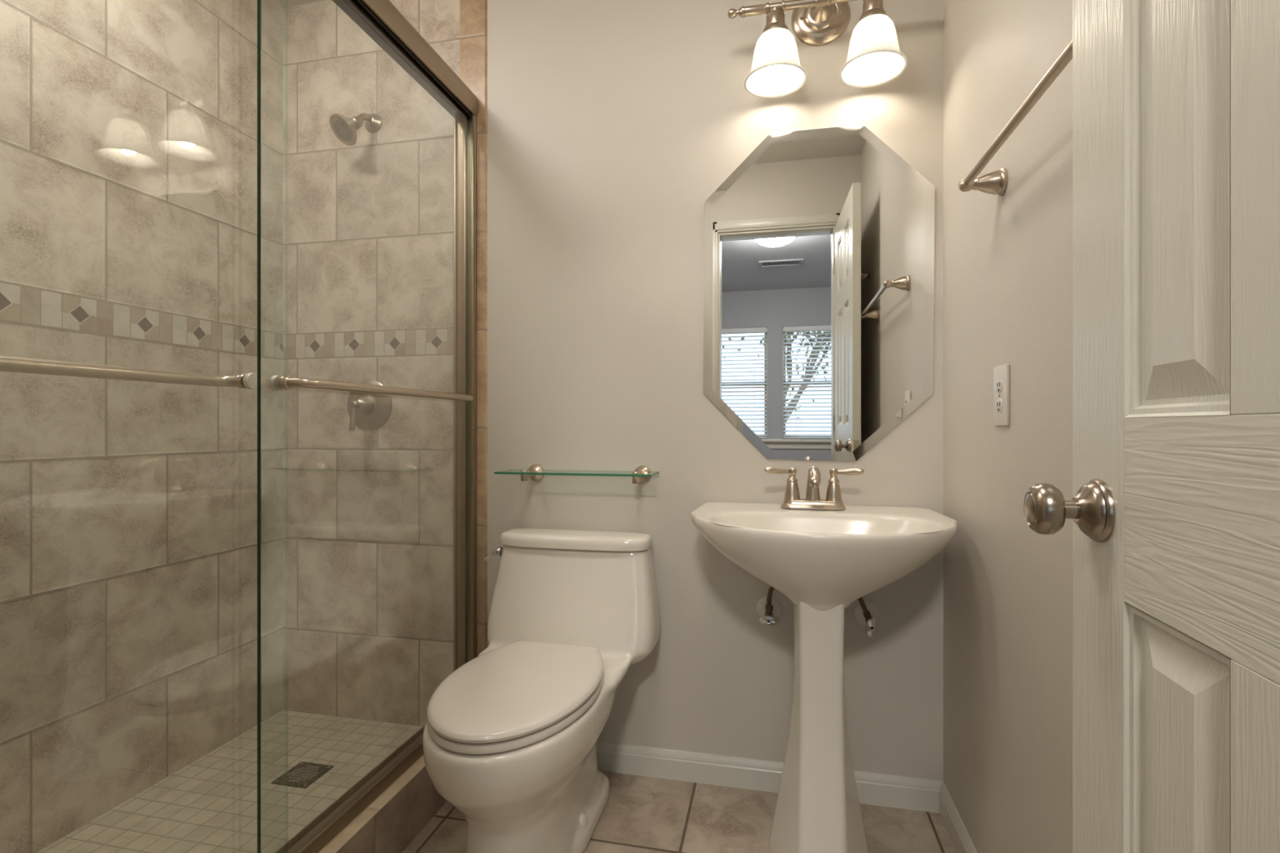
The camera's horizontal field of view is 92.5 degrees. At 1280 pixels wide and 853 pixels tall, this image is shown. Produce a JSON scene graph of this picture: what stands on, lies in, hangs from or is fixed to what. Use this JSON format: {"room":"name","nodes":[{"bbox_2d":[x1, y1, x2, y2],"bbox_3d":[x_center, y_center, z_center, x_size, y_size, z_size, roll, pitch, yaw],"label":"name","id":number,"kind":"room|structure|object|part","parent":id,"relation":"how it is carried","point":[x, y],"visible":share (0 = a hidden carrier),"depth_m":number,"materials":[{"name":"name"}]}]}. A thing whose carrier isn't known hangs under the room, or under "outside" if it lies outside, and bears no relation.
{"room":"bathroom","nodes":[
{"label":"bathroom","id":0,"kind":"room"},
{"bbox_2d":[0,0,283,852],"bbox_3d":[-1.462,-0.198,1.264,0.100,2.480,1.740,0,0,12],"label":"wall","id":1,"kind":"structure","parent":0,"point":[128,128],"depth_m":1.61,"materials":[{"name":"tile"}]},
{"bbox_2d":[35,710,422,852],"bbox_3d":[-1.043,1.058,1.172,0.759,0.167,1.740,0,0,12],"label":"floor","id":2,"kind":"structure","parent":0,"point":[209,805],"depth_m":1.62,"materials":[{"name":"tile"}]},
{"bbox_2d":[271,761,333,788],"bbox_3d":[-0.941,0.973,1.713,0.110,0.004,0.110,0,0,12],"label":"shower drain","id":3,"kind":"object","parent":2,"relation":"on","point":[304,774],"visible":1,"depth_m":1.71,"materials":[{"name":"grey metal"}]},
{"bbox_2d":[274,0,324,7],"bbox_3d":[-0.379,-1.488,1.080,2.295,0.100,1.847,0,0,12],"label":"ceiling","id":4,"kind":"structure","parent":0,"point":[284,3],"depth_m":2.08,"materials":[{"name":"paint"}]},
{"bbox_2d":[274,724,447,852],"bbox_3d":[-0.719,0.963,1.162,0.125,0.157,1.620,0,0,12],"label":"shower curb","id":5,"kind":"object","parent":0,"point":[390,823],"depth_m":1.48,"materials":[{"name":"tile"}]},
{"bbox_2d":[283,0,942,780],"bbox_3d":[-0.199,-0.148,1.942,2.115,2.580,0.127,0,0,12],"label":"wall","id":6,"kind":"structure","parent":0,"point":[612,125],"depth_m":1.89,"materials":[{"name":"paint"}]},
{"bbox_2d":[0,355,257,389],"bbox_3d":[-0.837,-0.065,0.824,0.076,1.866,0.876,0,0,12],"label":"towel bar","id":7,"kind":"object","parent":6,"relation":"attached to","point":[7,363],"depth_m":0.97,"materials":[{"name":"silver metal"}]},
{"bbox_2d":[329,112,382,146],"bbox_3d":[-0.916,-0.964,1.956,0.102,0.143,0.154,0,0,12],"label":"showerhead","id":8,"kind":"object","parent":6,"relation":"attached to","point":[344,129],"visible":1,"depth_m":1.93,"materials":[{"name":"silver metal"}]},
{"bbox_3d":[-0.891,-0.993,1.987,0.023,0.051,0.083,0,0,16],"label":"shower arm","id":9,"kind":"part","parent":8,"relation":"part of","materials":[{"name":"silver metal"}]},
{"bbox_2d":[257,0,473,852],"bbox_3d":[-0.604,-0.065,1.537,0.075,1.866,0.806,0,0,12],"label":"shower door","id":10,"kind":"structure","parent":6,"relation":"attached to","point":[277,383],"depth_m":1.15,"materials":[{"name":"clear glass"}]},
{"bbox_3d":[-0.628,-0.065,1.542,0.008,1.866,0.806,0,0,12],"label":"pane","id":11,"kind":"part","parent":10,"relation":"part of","materials":[{"name":"clear glass"}]},
{"bbox_2d":[346,380,391,431],"bbox_3d":[-0.906,-0.070,1.986,0.166,0.167,0.092,0,0,12],"label":"shower valve","id":12,"kind":"object","parent":6,"relation":"attached to","point":[366,411],"visible":0.94,"depth_m":2.01,"materials":[{"name":"silver metal"}]},
{"bbox_3d":[-0.917,-0.027,1.951,0.018,0.080,0.019,0,0,12],"label":"lever","id":13,"kind":"part","parent":12,"relation":"part of","materials":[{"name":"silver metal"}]},
{"bbox_2d":[275,0,478,852],"bbox_3d":[-0.724,-0.089,1.163,0.078,1.948,1.620,0,0,12],"label":"shower door frame","id":14,"kind":"object","parent":6,"relation":"attached to","point":[380,20],"visible":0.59,"depth_m":1.93,"materials":[{"name":"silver metal"}]},
{"bbox_2d":[493,463,659,484],"bbox_3d":[-0.185,0.144,1.816,0.472,0.054,0.127,0,0,12],"label":"glass shelf","id":15,"kind":"object","parent":6,"relation":"attached to","point":[535,473],"visible":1,"depth_m":1.79,"materials":[{"name":"green"}]},
{"bbox_3d":[-0.186,0.137,1.813,0.472,0.006,0.120,0,0,12],"label":"pane","id":16,"kind":"part","parent":15,"relation":"part of","materials":[{"name":"clear glass"}]},
{"bbox_2d":[756,586,781,626],"bbox_3d":[0.382,0.482,1.717,0.111,0.150,0.077,0,0,12],"label":"shutoff valve","id":17,"kind":"object","parent":6,"relation":"attached to","point":[768,607],"visible":0.77,"depth_m":1.71,"materials":[{"name":"silver metal"}]},
{"bbox_3d":[0.355,0.535,1.692,0.056,0.031,0.016,0,0,12],"label":"valve handle","id":18,"kind":"part","parent":17,"relation":"part of","materials":[{"name":"silver metal"}]},
{"bbox_2d":[596,741,942,813],"bbox_3d":[0.167,1.001,1.797,1.338,0.082,0.013,0,0,12],"label":"baseboard","id":19,"kind":"structure","parent":6,"relation":"attached to","point":[914,793],"depth_m":1.77,"materials":[{"name":"white wood"}]},
{"bbox_2d":[728,0,907,98],"bbox_3d":[0.488,-1.081,1.635,0.502,0.305,0.190,0,0,12],"label":"vanity light","id":20,"kind":"object","parent":6,"relation":"attached to","point":[875,58],"visible":1,"depth_m":1.64,"materials":[{"name":"white glass"}]},
{"bbox_2d":[761,7,788,78],"bbox_3d":[0.365,-1.038,1.650,0.073,0.190,0.073,0,0,12],"label":"bulb","id":21,"kind":"object","parent":20,"relation":"attached to","point":[775,20],"depth_m":1.63,"materials":[{"name":"white glass"}]},
{"bbox_3d":[0.365,-0.989,1.650,0.166,0.122,0.166,0,0,12],"label":"lamp shade","id":22,"kind":"part","parent":20,"relation":"part of","materials":[{"name":"white glass"}]},
{"bbox_2d":[858,0,887,66],"bbox_3d":[0.607,-1.038,1.597,0.073,0.190,0.073,0,0,12],"label":"bulb","id":23,"kind":"object","parent":20,"relation":"attached to","point":[872,9],"depth_m":1.57,"materials":[{"name":"white glass"}]},
{"bbox_3d":[0.607,-0.989,1.597,0.166,0.122,0.166,0,0,12],"label":"lamp shade","id":24,"kind":"part","parent":20,"relation":"part of","materials":[{"name":"white glass"}]},
{"bbox_2d":[702,124,934,461],"bbox_3d":[0.492,-0.371,1.728,0.628,0.936,0.005,0,0,12],"label":"octagonal mirror","id":25,"kind":"object","parent":6,"relation":"attached to","point":[819,254],"visible":1,"depth_m":1.72,"materials":[{"name":"silver mirror"}]},
{"bbox_2d":[854,596,881,636],"bbox_3d":[0.612,0.481,1.675,0.081,0.164,0.085,0,0,28],"label":"shutoff valve","id":26,"kind":"object","parent":6,"relation":"attached to","point":[868,614],"visible":0.75,"depth_m":1.69,"materials":[{"name":"silver metal"}]},
{"bbox_3d":[0.618,0.536,1.634,0.032,0.054,0.018,0,0,12],"label":"valve handle","id":27,"kind":"part","parent":26,"relation":"part of","materials":[{"name":"silver metal"}]},
{"bbox_2d":[402,770,955,852],"bbox_3d":[-0.018,1.092,0.950,1.335,0.100,1.747,0,0,12],"label":"floor","id":28,"kind":"structure","parent":0,"point":[640,814],"depth_m":1.60,"materials":[{"name":"tile"}]},
{"bbox_2d":[422,528,660,852],"bbox_3d":[-0.253,0.677,1.519,0.498,0.730,0.717,0,0,12],"label":"toilet","id":29,"kind":"object","parent":28,"relation":"on","point":[511,735],"visible":1,"depth_m":1.47,"materials":[{"name":"beige ceramic"}]},
{"bbox_3d":[-0.432,0.374,1.808,0.020,0.030,0.085,0,0,19],"label":"flush lever","id":30,"kind":"part","parent":29,"relation":"part of","materials":[{"name":"silver metal"}]},
{"bbox_3d":[-0.284,0.623,1.431,0.364,0.018,0.519,0,0,12],"label":"seat","id":31,"kind":"part","parent":29,"relation":"part of","materials":[{"name":"beige plastic"}]},
{"bbox_3d":[-0.284,0.600,1.431,0.364,0.022,0.519,0,0,12],"label":"seat lid","id":32,"kind":"part","parent":29,"relation":"part of","materials":[{"name":"beige plastic"}]},
{"bbox_3d":[-0.192,0.331,1.802,0.455,0.038,0.136,0,0,12],"label":"tank lid","id":33,"kind":"part","parent":29,"relation":"part of","materials":[{"name":"beige ceramic"}]},
{"bbox_2d":[690,502,957,852],"bbox_3d":[0.433,0.630,1.484,0.631,0.823,0.500,0,0,12],"label":"pedestal sink","id":34,"kind":"object","parent":28,"relation":"on","point":[824,562],"visible":0.97,"depth_m":1.37,"materials":[{"name":"beige ceramic"}]},
{"bbox_2d":[764,466,864,510],"bbox_3d":[0.456,0.161,1.607,0.255,0.114,0.127,0,0,12],"label":"faucet","id":35,"kind":"object","parent":34,"relation":"on","point":[833,501],"visible":1,"depth_m":1.62,"materials":[{"name":"silver metal"}]},
{"bbox_3d":[0.368,0.118,1.647,0.069,0.019,0.018,0,0,-6],"label":"lever","id":36,"kind":"part","parent":35,"relation":"part of","materials":[{"name":"silver metal"}]},
{"bbox_3d":[0.454,0.153,1.602,0.039,0.098,0.115,0,0,12],"label":"spout","id":37,"kind":"part","parent":35,"relation":"part of","materials":[{"name":"silver metal"}]},
{"bbox_3d":[0.552,0.118,1.606,0.069,0.019,0.018,0,0,30],"label":"lever","id":38,"kind":"part","parent":35,"relation":"part of","materials":[{"name":"silver metal"}]},
{"bbox_2d":[690,502,957,610],"bbox_3d":[0.433,0.321,1.484,0.631,0.205,0.500,0,0,12],"label":"basin","id":39,"kind":"object","parent":34,"relation":"in","point":[820,560],"depth_m":1.33,"materials":[{"name":"white ceramic"}]},
{"bbox_2d":[942,0,1072,852],"bbox_3d":[0.718,-0.148,0.910,0.120,2.580,1.747,0,0,12],"label":"wall","id":40,"kind":"structure","parent":0,"point":[1007,258],"depth_m":1.21,"materials":[{"name":"paint"}]},
{"bbox_2d":[939,781,977,852],"bbox_3d":[0.640,1.001,0.866,0.013,0.082,1.627,0,0,12],"label":"baseboard","id":41,"kind":"structure","parent":40,"relation":"attached to","point":[962,842],"depth_m":1.52,"materials":[{"name":"white wood"}]},
{"bbox_2d":[993,364,1009,426],"bbox_3d":[0.721,-0.061,1.224,0.009,0.120,0.074,0,0,12],"label":"wall outlet","id":42,"kind":"object","parent":40,"relation":"attached to","point":[1001,373],"visible":1,"depth_m":1.21,"materials":[{"name":"beige plastic"}]},
{"bbox_2d":[995,378,1002,393],"bbox_3d":[0.718,-0.081,1.224,0.002,0.028,0.033,0,0,12],"label":"socket","id":43,"kind":"object","parent":42,"relation":"attached to","point":[998,381],"depth_m":1.22,"materials":[{"name":"white plastic"}]},
{"bbox_2d":[995,398,1002,413],"bbox_3d":[0.718,-0.042,1.224,0.002,0.028,0.033,0,0,12],"label":"socket","id":44,"kind":"object","parent":42,"relation":"attached to","point":[998,401],"depth_m":1.22,"materials":[{"name":"white plastic"}]},
{"bbox_2d":[958,38,1072,196],"bbox_3d":[0.620,-0.488,0.931,0.080,0.054,0.669,0,0,12],"label":"towel bar","id":45,"kind":"object","parent":40,"relation":"attached to","point":[995,182],"visible":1,"depth_m":1.04,"materials":[{"name":"silver metal"}]},
{"bbox_3d":[0.686,-0.488,1.231,0.080,0.054,0.054,0,0,12],"label":"bar post","id":46,"kind":"part","parent":45,"relation":"part of","materials":[{"name":"silver metal"}]},
{"bbox_3d":[-0.135,-0.148,0.142,1.455,2.580,0.120,0,0,12],"label":"wall","id":47,"kind":"structure","parent":0,"visible":0},
{"bbox_2d":[1023,0,1279,852],"bbox_3d":[0.432,-0.014,0.396,0.152,2.088,0.620,0,0,12],"label":"door","id":48,"kind":"structure","parent":47,"relation":"in","point":[1174,508],"depth_m":0.51,"materials":[{"name":"beige wood"}]},
{"bbox_3d":[0.433,0.087,0.643,0.048,0.054,0.054,0,0,12],"label":"knob","id":49,"kind":"part","parent":48,"relation":"part of","materials":[{"name":"silver metal"}]}
]}

